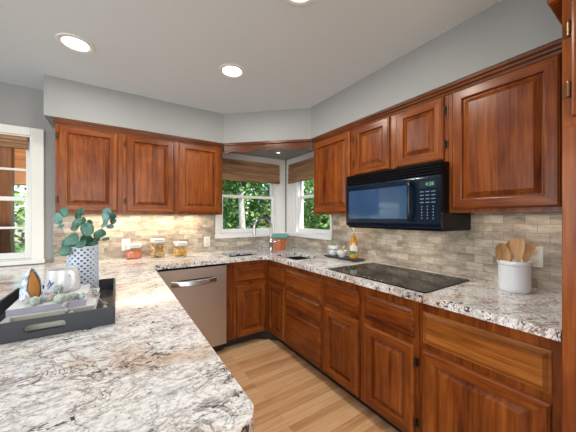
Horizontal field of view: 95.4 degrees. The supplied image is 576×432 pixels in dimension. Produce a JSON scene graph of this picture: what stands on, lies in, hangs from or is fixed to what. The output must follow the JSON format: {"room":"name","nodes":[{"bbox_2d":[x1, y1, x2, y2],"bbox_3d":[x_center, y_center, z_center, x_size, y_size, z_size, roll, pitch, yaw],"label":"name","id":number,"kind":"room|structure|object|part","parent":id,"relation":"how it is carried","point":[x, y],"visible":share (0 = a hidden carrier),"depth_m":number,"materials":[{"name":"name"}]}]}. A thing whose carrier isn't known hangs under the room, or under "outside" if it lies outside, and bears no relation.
{"room":"kitchen","nodes":[
{"label":"kitchen","id":0,"kind":"room"},
{"bbox_2d":[0,82,285,262],"bbox_3d":[-2.224,0.129,2.286,5.415,2.463,0.120,0,0,-33],"label":"wall","id":1,"kind":"structure","parent":0,"point":[23,106],"depth_m":2.27,"materials":[{"name":"grey paint"}]},
{"bbox_2d":[0,124,44,265],"bbox_3d":[-2.628,-0.181,1.987,1.190,1.153,0.180,0,0,-33],"label":"window","id":2,"kind":"structure","parent":1,"relation":"in","point":[34,199],"depth_m":2.24,"materials":[{"name":"white paint"}]},
{"bbox_2d":[0,134,27,149],"bbox_3d":[-2.621,-0.624,1.967,0.970,0.102,0.036,0,0,-33],"label":"window shade","id":3,"kind":"object","parent":2,"relation":"attached to","point":[7,141],"visible":1,"depth_m":2.18,"materials":[{"name":"brown wood"}]},
{"bbox_3d":[-2.655,-0.407,2.029,0.984,0.541,0.030,0,0,-33],"label":"sash","id":4,"kind":"part","parent":2,"relation":"part of","materials":[{"name":"white paint"}]},
{"bbox_3d":[-2.636,0.090,1.999,0.984,0.523,0.030,0,0,-33],"label":"sash","id":5,"kind":"part","parent":2,"relation":"part of","materials":[{"name":"white paint"}]},
{"bbox_3d":[-2.590,0.378,1.929,1.190,0.034,0.042,0,0,-33],"label":"sill","id":6,"kind":"part","parent":2,"relation":"part of","materials":[{"name":"white paint"}]},
{"bbox_2d":[55,124,121,213],"bbox_3d":[-1.737,-0.406,2.321,0.447,0.763,0.330,0,0,-33],"label":"upper cabinet","id":7,"kind":"object","parent":1,"relation":"attached to","point":[88,162],"visible":0.94,"depth_m":2.17,"materials":[{"name":"brown wood"}]},
{"bbox_2d":[53,117,222,147],"bbox_3d":[-1.275,-0.762,2.439,1.370,0.049,0.016,0,0,-33],"label":"crown molding","id":8,"kind":"structure","parent":7,"relation":"on","point":[56,120],"depth_m":2.35,"materials":[{"name":"brown wood"}]},
{"bbox_2d":[53,214,285,261],"bbox_3d":[-1.049,0.187,2.974,2.434,0.424,0.010,0,0,-33],"label":"backsplash","id":9,"kind":"structure","parent":1,"relation":"attached to","point":[192,229],"depth_m":2.74,"materials":[{"name":"tile"}]},
{"bbox_2d":[122,239,129,250],"bbox_3d":[-1.607,0.275,2.599,0.072,0.116,0.008,0,0,-33],"label":"wall outlet","id":10,"kind":"object","parent":9,"relation":"attached to","point":[124,241],"visible":0.77,"depth_m":2.59,"materials":[{"name":"white plastic"}]},
{"bbox_2d":[204,236,209,246],"bbox_3d":[-0.938,0.285,3.035,0.072,0.116,0.008,0,0,-33],"label":"wall outlet","id":11,"kind":"object","parent":9,"relation":"attached to","point":[206,239],"visible":1,"depth_m":3.03,"materials":[{"name":"white plastic"}]},
{"bbox_2d":[122,134,221,214],"bbox_3d":[-1.168,-0.406,2.692,0.909,0.763,0.330,0,0,-33],"label":"upper cabinet","id":12,"kind":"object","parent":1,"relation":"attached to","point":[159,176],"visible":0.99,"depth_m":2.52,"materials":[{"name":"brown wood"}]},
{"bbox_3d":[-1.272,-0.391,2.439,0.396,0.688,0.020,0,0,-33],"label":"door","id":13,"kind":"part","parent":12,"relation":"part of","materials":[{"name":"brown wood"}]},
{"bbox_3d":[-0.897,-0.391,2.684,0.414,0.688,0.020,0,0,-33],"label":"door","id":14,"kind":"part","parent":12,"relation":"part of","materials":[{"name":"brown wood"}]},
{"bbox_2d":[215,151,285,238],"bbox_3d":[-0.477,-0.265,3.405,1.001,1.040,0.155,0,0,-33],"label":"window","id":15,"kind":"structure","parent":1,"relation":"in","point":[277,191],"depth_m":3.47,"materials":[{"name":"white paint"}]},
{"bbox_3d":[-0.513,-0.039,3.385,0.754,0.472,0.030,0,0,-33],"label":"sash","id":16,"kind":"part","parent":15,"relation":"part of","materials":[{"name":"white paint"}]},
{"bbox_3d":[-0.532,-0.469,3.414,0.754,0.457,0.030,0,0,-33],"label":"sash","id":17,"kind":"part","parent":15,"relation":"part of","materials":[{"name":"white paint"}]},
{"bbox_3d":[-0.439,0.233,3.347,1.001,0.045,0.016,0,0,-33],"label":"sill","id":18,"kind":"part","parent":15,"relation":"part of","materials":[{"name":"white paint"}]},
{"bbox_2d":[222,158,279,183],"bbox_3d":[-0.469,-0.569,3.294,0.845,0.252,0.036,0,0,-33],"label":"window shade","id":19,"kind":"object","parent":15,"relation":"attached to","point":[236,170],"visible":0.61,"depth_m":3.28,"materials":[{"name":"brown wood"}]},
{"bbox_2d":[0,0,500,113],"bbox_3d":[-0.641,-1.153,-0.138,5.415,0.100,5.910,0,0,-33],"label":"ceiling","id":20,"kind":"structure","parent":0,"point":[290,56],"depth_m":1.68,"materials":[{"name":"white paint"}]},
{"bbox_2d":[55,33,94,53],"bbox_3d":[-1.350,-1.099,1.666,0.196,0.008,0.196,0,0,-33],"label":"recessed light","id":21,"kind":"object","parent":20,"relation":"in","point":[75,43],"visible":1,"depth_m":1.66,"materials":[{"name":"white paint"}]},
{"bbox_2d":[219,63,244,77],"bbox_3d":[-0.422,-1.099,1.979,0.196,0.008,0.196,0,0,-33],"label":"recessed light","id":22,"kind":"object","parent":20,"relation":"in","point":[229,70],"visible":1,"depth_m":1.97,"materials":[{"name":"white glass"}]},
{"bbox_2d":[285,0,313,5],"bbox_3d":[0.058,-1.099,1.268,0.196,0.008,0.196,0,0,-33],"label":"recessed light","id":23,"kind":"object","parent":20,"relation":"in","point":[292,2],"visible":1,"depth_m":1.34,"materials":[{"name":"white paint"}]},
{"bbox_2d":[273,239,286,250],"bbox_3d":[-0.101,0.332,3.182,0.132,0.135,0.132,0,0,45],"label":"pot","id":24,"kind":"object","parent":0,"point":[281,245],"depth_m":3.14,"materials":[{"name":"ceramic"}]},
{"bbox_2d":[44,0,561,159],"bbox_3d":[0.499,-0.947,0.606,2.451,0.313,5.670,0,0,-33],"label":"soffit","id":25,"kind":"structure","parent":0,"point":[506,30],"depth_m":2.08,"materials":[{"name":"grey paint"}]},
{"bbox_2d":[224,139,311,154],"bbox_3d":[-0.221,-0.728,2.723,0.936,0.118,0.032,0,0,10],"label":"valance","id":26,"kind":"object","parent":25,"relation":"attached to","point":[286,145],"visible":1,"depth_m":2.71,"materials":[{"name":"brown wood"}]},
{"bbox_3d":[-0.222,-0.772,2.713,0.928,0.028,0.012,0,0,10],"label":"cap moulding","id":27,"kind":"part","parent":26,"relation":"part of","materials":[{"name":"brown wood"}]},
{"bbox_2d":[215,339,397,431],"bbox_3d":[-0.641,1.335,-0.138,5.175,0.050,5.670,0,0,-33],"label":"floor","id":28,"kind":"structure","parent":0,"point":[286,393],"depth_m":1.92,"materials":[{"name":"brown wood"}]},
{"bbox_2d":[156,263,225,350],"bbox_3d":[-1.001,0.876,2.597,0.596,0.864,0.656,0,0,-33],"label":"dishwasher","id":29,"kind":"object","parent":28,"relation":"on","point":[200,290],"visible":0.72,"depth_m":2.40,"materials":[{"name":"silver metal"}]},
{"bbox_3d":[-0.832,0.588,2.346,0.391,0.058,0.050,0,0,-33],"label":"handle","id":30,"kind":"part","parent":29,"relation":"part of","materials":[{"name":"silver metal"}]},
{"bbox_3d":[-0.896,1.262,2.436,0.586,0.093,0.020,0,0,-33],"label":"kick plate","id":31,"kind":"part","parent":29,"relation":"part of","materials":[{"name":"black"}]},
{"bbox_2d":[223,260,292,350],"bbox_3d":[-0.218,0.874,2.946,1.087,0.870,0.960,0,0,-33],"label":"base cabinet","id":32,"kind":"object","parent":28,"relation":"on","point":[255,289],"visible":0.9,"depth_m":2.65,"materials":[{"name":"brown wood"}]},
{"bbox_3d":[-0.374,0.577,2.690,0.330,0.163,0.020,0,0,-33],"label":"drawer","id":33,"kind":"part","parent":32,"relation":"part of","materials":[{"name":"brown wood"}]},
{"bbox_3d":[-0.374,0.944,2.690,0.330,0.503,0.020,0,0,-33],"label":"door","id":34,"kind":"part","parent":32,"relation":"part of","materials":[{"name":"brown wood"}]},
{"bbox_3d":[-0.123,0.944,2.643,0.020,0.503,0.315,0,0,-33],"label":"door","id":35,"kind":"part","parent":32,"relation":"part of","materials":[{"name":"brown wood"}]},
{"bbox_3d":[-0.123,0.577,2.643,0.020,0.163,0.315,0,0,-33],"label":"drawer","id":36,"kind":"part","parent":32,"relation":"part of","materials":[{"name":"brown wood"}]},
{"bbox_2d":[286,265,330,379],"bbox_3d":[0.379,0.874,2.440,0.640,0.870,0.536,0,0,-33],"label":"base cabinet","id":37,"kind":"object","parent":28,"relation":"on","point":[304,288],"visible":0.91,"depth_m":2.22,"materials":[{"name":"brown wood"}]},
{"bbox_3d":[0.117,1.036,2.275,0.020,0.324,0.502,0,0,-33],"label":"drawer","id":38,"kind":"part","parent":37,"relation":"part of","materials":[{"name":"brown wood"}]},
{"bbox_3d":[0.117,0.768,2.275,0.020,0.160,0.502,0,0,-33],"label":"drawer","id":39,"kind":"part","parent":37,"relation":"part of","materials":[{"name":"brown wood"}]},
{"bbox_3d":[0.117,0.577,2.275,0.020,0.170,0.502,0,0,-33],"label":"drawer","id":40,"kind":"part","parent":37,"relation":"part of","materials":[{"name":"brown wood"}]},
{"bbox_2d":[323,275,419,431],"bbox_3d":[0.740,0.874,1.888,0.640,0.870,0.778,0,0,-33],"label":"base cabinet","id":41,"kind":"object","parent":28,"relation":"on","point":[371,337],"visible":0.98,"depth_m":1.62,"materials":[{"name":"brown wood"}]},
{"bbox_3d":[0.375,0.944,1.881,0.020,0.503,0.340,0,0,-33],"label":"door","id":42,"kind":"part","parent":41,"relation":"part of","materials":[{"name":"brown wood"}]},
{"bbox_3d":[0.375,0.577,1.881,0.020,0.163,0.340,0,0,-33],"label":"drawer","id":43,"kind":"part","parent":41,"relation":"part of","materials":[{"name":"brown wood"}]},
{"bbox_3d":[0.587,0.944,1.556,0.020,0.503,0.340,0,0,-33],"label":"door","id":44,"kind":"part","parent":41,"relation":"part of","materials":[{"name":"brown wood"}]},
{"bbox_3d":[0.587,0.577,1.556,0.020,0.163,0.340,0,0,-33],"label":"drawer","id":45,"kind":"part","parent":41,"relation":"part of","materials":[{"name":"brown wood"}]},
{"bbox_2d":[420,302,561,431],"bbox_3d":[1.101,0.874,1.335,0.640,0.870,0.540,0,0,-33],"label":"base cabinet","id":46,"kind":"object","parent":28,"relation":"on","point":[477,375],"visible":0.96,"depth_m":1.14,"materials":[{"name":"brown wood"}]},
{"bbox_2d":[0,246,561,431],"bbox_3d":[-0.603,0.419,1.584,3.221,0.038,2.820,0,0,-33],"label":"countertop","id":47,"kind":"structure","parent":46,"relation":"on","point":[153,369],"depth_m":0.76,"materials":[{"name":"stone"}]},
{"bbox_2d":[0,278,115,344],"bbox_3d":[-0.963,0.367,1.109,0.389,0.064,0.560,0,0,-33],"label":"serving tray","id":48,"kind":"object","parent":47,"relation":"on","point":[10,332],"visible":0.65,"depth_m":0.93,"materials":[{"name":"grey wood"}]},
{"bbox_2d":[0,317,65,330],"bbox_3d":[-0.925,0.375,1.042,0.260,0.027,0.293,0,0,-33],"label":"book","id":49,"kind":"object","parent":48,"relation":"on","point":[6,320],"visible":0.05,"depth_m":0.92,"materials":[{"name":"white paper"}]},
{"bbox_2d":[9,288,99,321],"bbox_3d":[-0.908,0.347,1.054,0.232,0.028,0.286,0,0,-33],"label":"book","id":50,"kind":"object","parent":49,"relation":"on","point":[92,301],"visible":0.33,"depth_m":0.95,"materials":[{"name":"white paper"}]},
{"bbox_2d":[6,284,90,316],"bbox_3d":[-0.927,0.321,1.043,0.212,0.022,0.280,0,0,-34],"label":"book","id":51,"kind":"object","parent":50,"relation":"on","point":[19,307],"visible":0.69,"depth_m":0.94,"materials":[{"name":"white paper"}]},
{"bbox_2d":[19,268,42,300],"bbox_3d":[-0.972,0.251,0.992,0.067,0.118,0.054,0,0,-33],"label":"decorative figurine","id":52,"kind":"object","parent":51,"relation":"on","point":[31,284],"visible":0.96,"depth_m":0.98,"materials":[{"name":"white ceramic"}]},
{"bbox_2d":[44,266,80,293],"bbox_3d":[-0.949,0.264,1.103,0.119,0.091,0.139,0,0,-33],"label":"coffee mug","id":53,"kind":"object","parent":51,"relation":"on","point":[68,277],"visible":0.92,"depth_m":1.07,"materials":[{"name":"white ceramic"}]},
{"bbox_3d":[-0.892,0.262,1.082,0.046,0.082,0.020,0,0,25],"label":"handle","id":54,"kind":"part","parent":53,"relation":"part of","materials":[{"name":"white ceramic"}]},
{"bbox_2d":[24,285,107,312],"bbox_3d":[-0.840,0.324,1.005,0.263,0.128,0.186,0,0,-45],"label":"bead garland","id":55,"kind":"object","parent":51,"relation":"on","point":[57,298],"visible":0.94,"depth_m":0.96,"materials":[{"name":"beige"}]},
{"bbox_2d":[66,245,98,288],"bbox_3d":[-1.007,0.264,1.287,0.129,0.248,0.129,0,0,-33],"label":"vase","id":56,"kind":"object","parent":48,"relation":"on","point":[86,258],"visible":0.51,"depth_m":1.25,"materials":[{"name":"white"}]},
{"bbox_2d":[54,207,116,255],"bbox_3d":[-1.006,0.120,1.263,0.301,0.337,0.115,0,0,1],"label":"eucalyptus branches","id":57,"kind":"object","parent":56,"relation":"in","point":[87,229],"visible":1,"depth_m":1.26,"materials":[{"name":"green plant"}]},
{"bbox_2d":[125,243,141,258],"bbox_3d":[-1.502,0.330,2.548,0.128,0.138,0.129,0,0,-39],"label":"glass jar","id":58,"kind":"object","parent":47,"relation":"on","point":[130,254],"visible":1,"depth_m":2.50,"materials":[{"name":"orange glass"}]},
{"bbox_3d":[-1.502,0.278,2.548,0.128,0.034,0.128,0,0,-39],"label":"lid","id":59,"kind":"part","parent":58,"relation":"part of","materials":[{"name":"white plastic"}]},
{"bbox_2d":[150,238,164,256],"bbox_3d":[-1.303,0.307,2.618,0.126,0.183,0.127,0,0,-39],"label":"glass jar","id":60,"kind":"object","parent":47,"relation":"on","point":[156,250],"visible":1,"depth_m":2.58,"materials":[{"name":"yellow glass"}]},
{"bbox_3d":[-1.304,0.233,2.618,0.126,0.034,0.126,0,0,-39],"label":"lid","id":61,"kind":"part","parent":60,"relation":"part of","materials":[{"name":"white ceramic"}]},
{"bbox_2d":[173,241,187,255],"bbox_3d":[-1.109,0.327,2.697,0.122,0.145,0.123,0,0,-39],"label":"glass jar","id":62,"kind":"object","parent":47,"relation":"on","point":[179,251],"visible":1,"depth_m":2.66,"materials":[{"name":"yellow glass"}]},
{"bbox_3d":[-1.109,0.271,2.697,0.122,0.034,0.122,0,0,-39],"label":"lid","id":63,"kind":"part","parent":62,"relation":"part of","materials":[{"name":"white ceramic"}]},
{"bbox_2d":[229,254,253,256],"bbox_3d":[-0.502,0.525,2.859,0.409,0.170,0.357,0,0,-33],"label":"sink basin","id":64,"kind":"object","parent":47,"relation":"in","point":[245,254],"visible":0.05,"depth_m":3.03,"materials":[{"name":"grey metal"}]},
{"bbox_2d":[253,217,279,253],"bbox_3d":[-0.241,0.198,2.855,0.314,0.402,0.076,0,0,-26],"label":"faucet","id":65,"kind":"object","parent":47,"relation":"on","point":[271,241],"visible":1,"depth_m":2.87,"materials":[{"name":"silver metal"}]},
{"bbox_3d":[-0.272,0.123,2.835,0.236,0.253,0.029,0,0,-34],"label":"spout","id":66,"kind":"part","parent":65,"relation":"part of","materials":[{"name":"silver metal"}]},
{"bbox_2d":[272,233,288,250],"bbox_3d":[-0.084,0.298,3.185,0.205,0.202,0.221,0,0,45],"label":"potted succulent","id":67,"kind":"object","parent":47,"relation":"on","point":[281,245],"visible":1,"depth_m":3.13,"materials":[{"name":"ceramic"}]},
{"bbox_2d":[286,256,310,259],"bbox_3d":[0.102,0.525,2.682,0.351,0.170,0.414,0,0,-33],"label":"sink basin","id":68,"kind":"object","parent":47,"relation":"in","point":[296,257],"visible":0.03,"depth_m":2.89,"materials":[{"name":"grey metal"}]},
{"bbox_2d":[324,254,364,261],"bbox_3d":[0.534,0.391,2.516,0.136,0.016,0.416,0,0,-33],"label":"slate board","id":69,"kind":"object","parent":47,"relation":"on","point":[327,255],"visible":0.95,"depth_m":2.44,"materials":[{"name":"grey stone"}]},
{"bbox_2d":[328,243,338,254],"bbox_3d":[0.456,0.324,2.640,0.105,0.118,0.105,0,0,-33],"label":"potted succulent","id":70,"kind":"object","parent":69,"relation":"on","point":[332,247],"visible":0.99,"depth_m":2.60,"materials":[{"name":"white ceramic"}]},
{"bbox_2d":[336,250,347,256],"bbox_3d":[0.519,0.352,2.526,0.112,0.060,0.112,0,0,-33],"label":"bowl","id":71,"kind":"object","parent":69,"relation":"on","point":[340,253],"visible":0.99,"depth_m":2.49,"materials":[{"name":"white ceramic"}]},
{"bbox_2d":[349,228,357,258],"bbox_3d":[0.604,0.236,2.412,0.084,0.292,0.083,0,0,-33],"label":"oil bottle","id":72,"kind":"object","parent":69,"relation":"on","point":[353,245],"visible":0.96,"depth_m":2.38,"materials":[{"name":"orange glass"}]},
{"bbox_2d":[328,262,469,292],"bbox_3d":[0.725,0.397,1.823,0.517,0.006,0.756,0,0,-33],"label":"cooktop","id":73,"kind":"object","parent":47,"relation":"in","point":[415,280],"visible":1,"depth_m":1.74,"materials":[{"name":"black glass"}]},
{"bbox_2d":[497,258,532,293],"bbox_3d":[1.228,0.317,1.423,0.149,0.165,0.149,0,0,-33],"label":"utensil crock","id":74,"kind":"object","parent":47,"relation":"on","point":[513,276],"visible":0.84,"depth_m":1.37,"materials":[{"name":"white ceramic"}]},
{"bbox_2d":[495,243,510,260],"bbox_3d":[1.171,0.262,1.419,0.080,0.243,0.024,0,0,21],"label":"wooden utensil","id":75,"kind":"object","parent":74,"relation":"in","point":[502,252],"visible":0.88,"depth_m":1.42,"materials":[{"name":"brown wood"}]},
{"bbox_2d":[506,240,512,260],"bbox_3d":[1.250,0.253,1.466,0.050,0.259,0.030,0,0,10],"label":"wooden utensil","id":76,"kind":"object","parent":74,"relation":"in","point":[508,242],"visible":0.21,"depth_m":1.47,"materials":[{"name":"brown wood"}]},
{"bbox_2d":[510,238,524,261],"bbox_3d":[1.218,0.248,1.392,0.061,0.269,0.013,0,0,41],"label":"wooden utensil","id":77,"kind":"object","parent":74,"relation":"in","point":[517,245],"visible":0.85,"depth_m":1.39,"materials":[{"name":"brown wood"}]},
{"bbox_2d":[523,243,535,261],"bbox_3d":[1.294,0.261,1.424,0.083,0.244,0.033,0,0,9],"label":"wooden utensil","id":78,"kind":"object","parent":74,"relation":"in","point":[529,249],"visible":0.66,"depth_m":1.42,"materials":[{"name":"brown wood"}]},
{"bbox_3d":[0.839,0.944,1.169,0.020,0.503,0.486,0,0,-33],"label":"door","id":79,"kind":"part","parent":46,"relation":"part of","materials":[{"name":"brown wood"}]},
{"bbox_3d":[0.839,0.577,1.169,0.020,0.163,0.486,0,0,-33],"label":"drawer","id":80,"kind":"part","parent":46,"relation":"part of","materials":[{"name":"brown wood"}]},
{"bbox_2d":[547,0,575,431],"bbox_3d":[1.460,0.261,0.723,0.706,2.097,0.935,0,0,-33],"label":"tall cabinet","id":81,"kind":"object","parent":28,"relation":"on","point":[564,11],"visible":1,"depth_m":0.88,"materials":[{"name":"brown wood"}]},
{"bbox_3d":[1.188,0.453,0.524,0.005,1.515,0.899,0,0,-33],"label":"panel","id":82,"kind":"part","parent":81,"relation":"part of","materials":[{"name":"brown wood"}]},
{"bbox_3d":[1.064,-0.530,0.702,0.020,0.385,0.420,0,0,-33],"label":"door","id":83,"kind":"part","parent":81,"relation":"part of","materials":[{"name":"brown wood"}]},
{"bbox_2d":[313,212,538,239],"bbox_3d":[1.609,0.129,1.259,0.120,2.463,5.790,0,0,-33],"label":"wall","id":84,"kind":"structure","parent":0,"point":[498,212],"depth_m":1.61,"materials":[{"name":"grey paint"}]},
{"bbox_2d":[286,151,331,239],"bbox_3d":[0.275,-0.265,3.269,0.155,1.040,0.929,0,0,-33],"label":"window","id":85,"kind":"structure","parent":84,"relation":"in","point":[295,196],"depth_m":3.46,"materials":[{"name":"white paint"}]},
{"bbox_2d":[288,157,313,183],"bbox_3d":[0.225,-0.569,3.168,0.036,0.252,0.790,0,0,-33],"label":"window shade","id":86,"kind":"object","parent":85,"relation":"attached to","point":[303,170],"visible":0.59,"depth_m":3.24,"materials":[{"name":"brown wood"}]},
{"bbox_3d":[0.355,-0.469,3.217,0.030,0.457,0.654,0,0,-33],"label":"sash","id":87,"kind":"part","parent":85,"relation":"part of","materials":[{"name":"white paint"}]},
{"bbox_3d":[0.217,0.233,3.232,0.016,0.045,0.929,0,0,-33],"label":"sill","id":88,"kind":"part","parent":85,"relation":"part of","materials":[{"name":"white paint"}]},
{"bbox_3d":[0.325,-0.039,3.198,0.030,0.472,0.654,0,0,-33],"label":"sash","id":89,"kind":"part","parent":85,"relation":"part of","materials":[{"name":"white paint"}]},
{"bbox_2d":[314,130,353,214],"bbox_3d":[0.522,-0.406,2.510,0.308,0.763,0.537,0,0,-33],"label":"upper cabinet","id":90,"kind":"object","parent":84,"relation":"attached to","point":[334,156],"visible":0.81,"depth_m":2.40,"materials":[{"name":"brown wood"}]},
{"bbox_2d":[312,39,561,143],"bbox_3d":[0.745,-0.762,1.893,0.032,0.049,1.800,0,0,-33],"label":"crown molding","id":91,"kind":"structure","parent":90,"relation":"attached to","point":[553,48],"depth_m":1.51,"materials":[{"name":"brown wood"}]},
{"bbox_2d":[353,95,448,174],"bbox_3d":[0.873,-0.561,1.972,0.308,0.453,0.762,0,0,-33],"label":"upper cabinet","id":92,"kind":"object","parent":84,"relation":"attached to","point":[419,134],"visible":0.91,"depth_m":1.81,"materials":[{"name":"brown wood"}]},
{"bbox_3d":[0.648,-0.542,2.053,0.020,0.385,0.337,0,0,-33],"label":"door","id":93,"kind":"part","parent":92,"relation":"part of","materials":[{"name":"brown wood"}]},
{"bbox_2d":[346,160,470,231],"bbox_3d":[0.825,-0.120,1.932,0.428,0.423,0.754,0,0,-33],"label":"microwave","id":94,"kind":"object","parent":92,"relation":"attached to","point":[413,197],"visible":1,"depth_m":1.71,"materials":[{"name":"black"}]},
{"bbox_3d":[0.654,-0.091,1.910,0.029,0.326,0.601,0,0,-33],"label":"door","id":95,"kind":"part","parent":94,"relation":"part of","materials":[{"name":"blue"}]},
{"bbox_3d":[0.774,-0.100,1.663,0.049,0.260,0.028,0,0,-33],"label":"handle","id":96,"kind":"part","parent":94,"relation":"part of","materials":[{"name":"blue"}]},
{"bbox_3d":[0.860,-0.091,1.595,0.029,0.326,0.149,0,0,-33],"label":"control panel","id":97,"kind":"part","parent":94,"relation":"part of","materials":[{"name":"blue"}]},
{"bbox_3d":[0.859,-0.542,1.729,0.020,0.385,0.325,0,0,-33],"label":"door","id":98,"kind":"part","parent":92,"relation":"part of","materials":[{"name":"brown wood"}]},
{"bbox_2d":[286,212,561,292],"bbox_3d":[0.745,0.035,2.461,0.010,0.729,2.808,0,0,-33],"label":"backsplash","id":99,"kind":"structure","parent":84,"relation":"attached to","point":[469,253],"depth_m":1.77,"materials":[{"name":"tile"}]},
{"bbox_2d":[529,246,542,267],"bbox_3d":[1.382,0.222,1.468,0.008,0.116,0.072,0,0,-33],"label":"wall outlet","id":100,"kind":"object","parent":99,"relation":"attached to","point":[536,258],"visible":0.66,"depth_m":1.46,"materials":[{"name":"white plastic"}]},
{"bbox_2d":[530,258,538,263],"bbox_3d":[1.380,0.246,1.466,0.002,0.030,0.034,0,0,-33],"label":"receptacle","id":101,"kind":"object","parent":100,"relation":"attached to","point":[535,260],"depth_m":1.46,"materials":[{"name":"grey plastic"}]},
{"bbox_2d":[449,53,561,212],"bbox_3d":[1.229,-0.406,1.427,0.308,0.763,0.537,0,0,-33],"label":"upper cabinet","id":102,"kind":"object","parent":84,"relation":"attached to","point":[505,130],"visible":0.95,"depth_m":1.32,"materials":[{"name":"brown wood"}]},
{"label":"outside","id":103,"kind":"structure","parent":0,"visible":0},
{"bbox_3d":[-5.209,1.735,11.641,32.000,0.150,18.810,0,0,-33],"label":"ground","id":104,"kind":"structure","parent":103,"visible":0},
{"bbox_2d":[0,147,25,252],"bbox_3d":[-3.526,0.244,2.475,5.000,3.070,1.400,0,0,-33],"label":"porch","id":105,"kind":"object","parent":104,"relation":"on","point":[9,157],"visible":0.05,"depth_m":3.03,"materials":[{"name":"brown wood"}]},
{"bbox_3d":[-3.300,0.184,3.058,0.125,2.950,0.130,0,0,-33],"label":"post","id":106,"kind":"part","parent":105,"relation":"part of","materials":[{"name":"brown wood"}]},
{"bbox_2d":[14,185,25,252],"bbox_3d":[-5.824,0.369,5.911,3.545,3.534,2.378,0,0,-33],"label":"leafy shrub","id":107,"kind":"object","parent":104,"relation":"on","point":[21,222],"visible":0.03,"depth_m":5.63,"materials":[{"name":"green plant"}]},
{"bbox_2d":[222,180,249,228],"bbox_3d":[-1.895,-0.073,6.576,1.947,3.631,1.847,0,0,3],"label":"leafy shrub","id":108,"kind":"object","parent":104,"relation":"on","point":[227,202],"visible":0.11,"depth_m":6.27,"materials":[{"name":"green plant"}]},
{"bbox_2d":[222,180,266,228],"bbox_3d":[-0.965,-0.142,5.383,1.863,3.610,1.142,0,0,-33],"label":"tree","id":109,"kind":"object","parent":104,"relation":"on","point":[233,185],"visible":0.09,"depth_m":5.37,"materials":[{"name":"green plant"}]},
{"bbox_2d":[228,183,267,226],"bbox_3d":[-2.630,-1.067,9.454,4.153,6.519,2.768,0,0,-33],"label":"tree","id":110,"kind":"object","parent":104,"relation":"on","point":[231,216],"visible":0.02,"depth_m":9.49,"materials":[{"name":"green plant"}]},
{"bbox_2d":[244,182,270,227],"bbox_3d":[-0.543,-0.199,7.613,1.655,3.767,1.969,0,0,-33],"label":"leafy shrub","id":111,"kind":"object","parent":104,"relation":"on","point":[255,210],"visible":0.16,"depth_m":7.33,"materials":[{"name":"green plant"}]},
{"bbox_2d":[261,179,321,226],"bbox_3d":[0.632,-1.040,11.845,4.113,6.687,2.829,0,0,-33],"label":"tree","id":112,"kind":"object","parent":104,"relation":"on","point":[310,185],"visible":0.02,"depth_m":11.36,"materials":[{"name":"green plant"}]},
{"bbox_2d":[304,179,329,229],"bbox_3d":[1.175,0.033,8.146,1.641,3.612,2.277,0,0,-33],"label":"leafy shrub","id":113,"kind":"object","parent":104,"relation":"on","point":[314,222],"visible":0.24,"depth_m":7.89,"materials":[{"name":"green plant"}]}
]}

